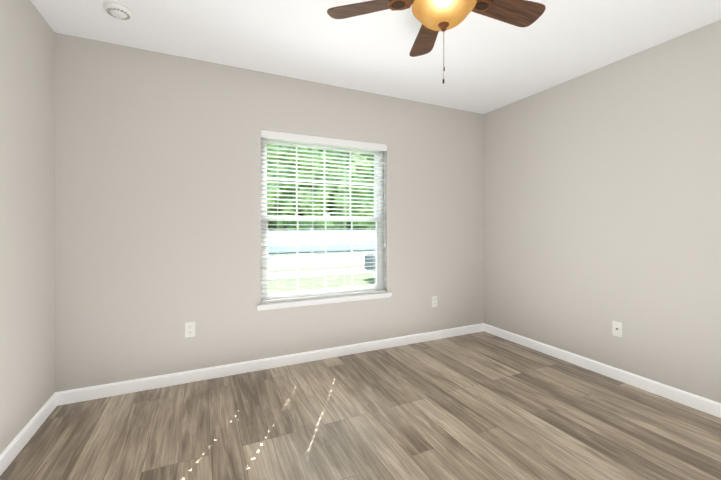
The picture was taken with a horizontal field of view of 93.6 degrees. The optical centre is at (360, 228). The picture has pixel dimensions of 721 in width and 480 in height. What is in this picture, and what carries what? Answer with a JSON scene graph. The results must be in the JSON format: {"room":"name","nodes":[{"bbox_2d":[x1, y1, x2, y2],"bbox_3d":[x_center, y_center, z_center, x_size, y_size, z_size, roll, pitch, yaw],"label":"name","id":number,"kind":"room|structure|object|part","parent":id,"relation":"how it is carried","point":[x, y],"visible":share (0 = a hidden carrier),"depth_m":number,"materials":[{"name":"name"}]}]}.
{"room":"empty bedroom","nodes":[
{"label":"empty bedroom","id":0,"kind":"room"},
{"bbox_2d":[0,0,54,453],"bbox_3d":[-1.348,-0.057,0.642,0.160,2.440,3.720,0,0,-25],"label":"wall","id":1,"kind":"structure","parent":0,"point":[27,261],"depth_m":1.85,"materials":[{"name":"grey paint"}]},
{"bbox_2d":[0,392,59,475],"bbox_3d":[-1.267,1.121,0.678,0.014,0.085,3.330,0,0,-25],"label":"baseboard","id":2,"kind":"structure","parent":1,"relation":"attached to","point":[14,448],"depth_m":1.83,"materials":[{"name":"white wood"}]},
{"bbox_2d":[54,32,483,391],"bbox_3d":[-0.340,-0.063,3.087,3.750,2.440,0.160,0,0,-25],"label":"wall","id":3,"kind":"structure","parent":0,"point":[157,200],"depth_m":2.60,"materials":[{"name":"grey paint"}]},
{"bbox_2d":[185,321,194,337],"bbox_3d":[-1.285,0.763,2.550,0.070,0.115,0.007,0,0,-25],"label":"electrical outlet","id":4,"kind":"object","parent":3,"relation":"attached to","point":[189,329],"visible":1,"depth_m":2.55,"materials":[{"name":"white plastic"}]},
{"bbox_2d":[60,323,483,404],"bbox_3d":[-0.303,1.115,3.011,3.750,0.085,0.014,0,0,-25],"label":"baseboard","id":5,"kind":"structure","parent":3,"relation":"attached to","point":[136,385],"depth_m":2.71,"materials":[{"name":"white wood"}]},
{"bbox_2d":[257,137,391,310],"bbox_3d":[-0.305,-0.071,3.084,1.260,1.484,0.185,0,0,-25],"label":"window","id":6,"kind":"structure","parent":3,"relation":"in","point":[378,202],"depth_m":3.04,"materials":[{"name":"white plastic"}]},
{"bbox_3d":[-0.328,-0.093,3.131,1.050,1.300,0.038,0,0,-25],"label":"glass","id":7,"kind":"part","parent":6,"relation":"part of","materials":[{"name":"clear glass"}]},
{"bbox_2d":[261,130,386,303],"bbox_3d":[-0.291,-0.096,3.055,1.186,1.433,0.063,0,0,-25],"label":"window blinds","id":8,"kind":"object","parent":6,"relation":"attached to","point":[314,139],"visible":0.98,"depth_m":3.04,"materials":[{"name":"white plastic"}]},
{"bbox_2d":[432,296,436,306],"bbox_3d":[0.772,0.763,3.522,0.070,0.115,0.007,0,0,-25],"label":"electrical outlet","id":9,"kind":"object","parent":3,"relation":"attached to","point":[434,301],"visible":1,"depth_m":3.52,"materials":[{"name":"white plastic"}]},
{"bbox_2d":[0,331,720,479],"bbox_3d":[0.420,1.191,1.480,4.070,0.060,3.720,0,0,-25],"label":"floor","id":10,"kind":"structure","parent":0,"point":[482,405],"depth_m":1.98,"materials":[{"name":"brown wood"}]},
{"bbox_2d":[30,0,720,113],"bbox_3d":[0.420,-1.329,1.474,4.070,0.100,3.720,0,0,-25],"label":"ceiling","id":11,"kind":"structure","parent":0,"point":[490,64],"depth_m":2.29,"materials":[{"name":"white paint"}]},
{"bbox_2d":[104,2,132,19],"bbox_3d":[-1.416,-1.260,1.978,0.138,0.040,0.138,0,0,-25],"label":"smoke detector","id":12,"kind":"object","parent":11,"relation":"attached to","point":[118,10],"visible":1,"depth_m":1.95,"materials":[{"name":"white plastic"}]},
{"bbox_2d":[327,0,545,83],"bbox_3d":[0.424,-0.980,1.593,1.098,0.599,1.114,0,0,-25],"label":"ceiling fan","id":13,"kind":"object","parent":11,"relation":"hanging from","point":[434,17],"visible":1,"depth_m":1.68,"materials":[{"name":"brown wood"}]},
{"bbox_3d":[0.392,-0.805,1.594,0.018,0.249,0.016,0,0,-25],"label":"chain","id":14,"kind":"part","parent":13,"relation":"part of","materials":[{"name":"gold metal"}]},
{"bbox_3d":[0.392,-1.004,1.594,0.298,0.094,0.298,0,0,-25],"label":"glass","id":15,"kind":"part","parent":13,"relation":"part of","materials":[{"name":"orange glass"}]},
{"bbox_2d":[484,20,720,402],"bbox_3d":[2.188,-0.061,2.312,0.160,2.440,3.720,0,0,-25],"label":"wall","id":16,"kind":"structure","parent":0,"point":[602,198],"depth_m":2.58,"materials":[{"name":"grey paint"}]},
{"bbox_2d":[484,323,720,417],"bbox_3d":[2.112,1.116,2.273,0.014,0.085,3.330,0,0,-25],"label":"baseboard","id":17,"kind":"structure","parent":16,"relation":"attached to","point":[708,406],"depth_m":2.57,"materials":[{"name":"white wood"}]},
{"bbox_2d":[612,320,622,336],"bbox_3d":[1.961,0.770,2.588,0.016,0.115,0.070,0,0,-25],"label":"electrical outlet","id":18,"kind":"object","parent":16,"relation":"attached to","point":[617,328],"visible":1,"depth_m":2.59,"materials":[{"name":"white plastic"}]},
{"label":"outside","id":19,"kind":"structure","parent":0,"visible":0},
{"bbox_2d":[268,235,375,292],"bbox_3d":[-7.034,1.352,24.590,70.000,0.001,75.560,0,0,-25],"label":"ground","id":20,"kind":"structure","parent":19,"point":[319,271],"depth_m":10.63,"materials":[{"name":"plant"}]},
{"bbox_2d":[267,184,281,221],"bbox_3d":[-5.981,-0.612,19.674,2.689,3.953,2.199,0,0,-25],"label":"tree","id":21,"kind":"object","parent":20,"relation":"on","point":[269,196],"depth_m":19.24,"materials":[{"name":"green plant"}]},
{"bbox_2d":[267,166,293,225],"bbox_3d":[-7.494,-1.537,21.375,6.350,5.793,5.274,0,0,-25],"label":"tree","id":22,"kind":"object","parent":20,"relation":"on","point":[280,184],"depth_m":21.02,"materials":[{"name":"green plant"}]},
{"bbox_2d":[269,198,298,230],"bbox_3d":[-4.808,-0.241,21.231,2.119,3.202,2.356,0,0,-25],"label":"tree","id":23,"kind":"object","parent":20,"relation":"on","point":[284,210],"depth_m":20.50,"materials":[{"name":"green plant"}]},
{"bbox_2d":[267,144,310,230],"bbox_3d":[-5.618,-2.459,22.840,4.320,7.630,4.457,0,0,-25],"label":"tree","id":24,"kind":"object","parent":20,"relation":"on","point":[289,168],"depth_m":22.03,"materials":[{"name":"green plant"}]},
{"bbox_2d":[287,146,332,215],"bbox_3d":[-4.401,-2.697,24.629,4.467,8.097,5.264,0,0,-25],"label":"tree","id":25,"kind":"object","parent":20,"relation":"on","point":[305,169],"depth_m":22.50,"materials":[{"name":"green plant"}]},
{"bbox_2d":[292,189,335,230],"bbox_3d":[-2.993,-0.566,21.358,2.704,3.852,2.729,0,0,-25],"label":"tree","id":26,"kind":"object","parent":20,"relation":"on","point":[310,210],"depth_m":20.74,"materials":[{"name":"green plant"}]},
{"bbox_2d":[268,229,375,253],"bbox_3d":[-1.661,0.666,19.141,55.202,1.400,0.134,0,0,-25],"label":"fence","id":27,"kind":"object","parent":20,"relation":"on","point":[317,245],"depth_m":18.84,"materials":[{"name":"white plastic"}]},
{"bbox_2d":[326,194,349,229],"bbox_3d":[-1.511,-0.474,22.357,1.984,3.664,2.423,0,0,-25],"label":"tree","id":28,"kind":"object","parent":20,"relation":"on","point":[339,207],"depth_m":21.67,"materials":[{"name":"green plant"}]},
{"bbox_2d":[311,163,373,227],"bbox_3d":[-1.281,-1.688,23.696,4.625,6.083,4.450,0,0,-25],"label":"tree","id":29,"kind":"object","parent":20,"relation":"on","point":[352,192],"depth_m":22.72,"materials":[{"name":"green plant"}]},
{"bbox_2d":[326,150,359,160],"bbox_3d":[-3.070,-5.062,31.326,9.364,12.793,7.578,0,0,-25],"label":"tree","id":30,"kind":"object","parent":20,"relation":"on","point":[339,155],"depth_m":28.46,"materials":[{"name":"green plant"}]},
{"bbox_2d":[341,157,373,199],"bbox_3d":[0.942,-1.967,26.041,6.272,6.630,4.637,0,0,-25],"label":"tree","id":31,"kind":"object","parent":20,"relation":"on","point":[371,174],"depth_m":24.07,"materials":[{"name":"green plant"}]},
{"bbox_2d":[349,196,375,229],"bbox_3d":[0.099,-0.441,22.890,2.563,3.594,2.997,0,0,-25],"label":"tree","id":32,"kind":"object","parent":20,"relation":"on","point":[363,211],"depth_m":21.75,"materials":[{"name":"green plant"}]},
{"bbox_2d":[360,154,373,159],"bbox_3d":[2.610,-4.073,31.587,7.844,10.813,6.353,0,0,-25],"label":"tree","id":33,"kind":"object","parent":20,"relation":"on","point":[367,155],"depth_m":28.54,"materials":[{"name":"green plant"}]},
{"bbox_2d":[364,250,375,271],"bbox_3d":[2.523,0.680,9.616,4.500,1.420,1.790,0,0,-25],"label":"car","id":34,"kind":"object","parent":20,"relation":"on","point":[372,265],"depth_m":9.15,"materials":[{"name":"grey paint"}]}
]}

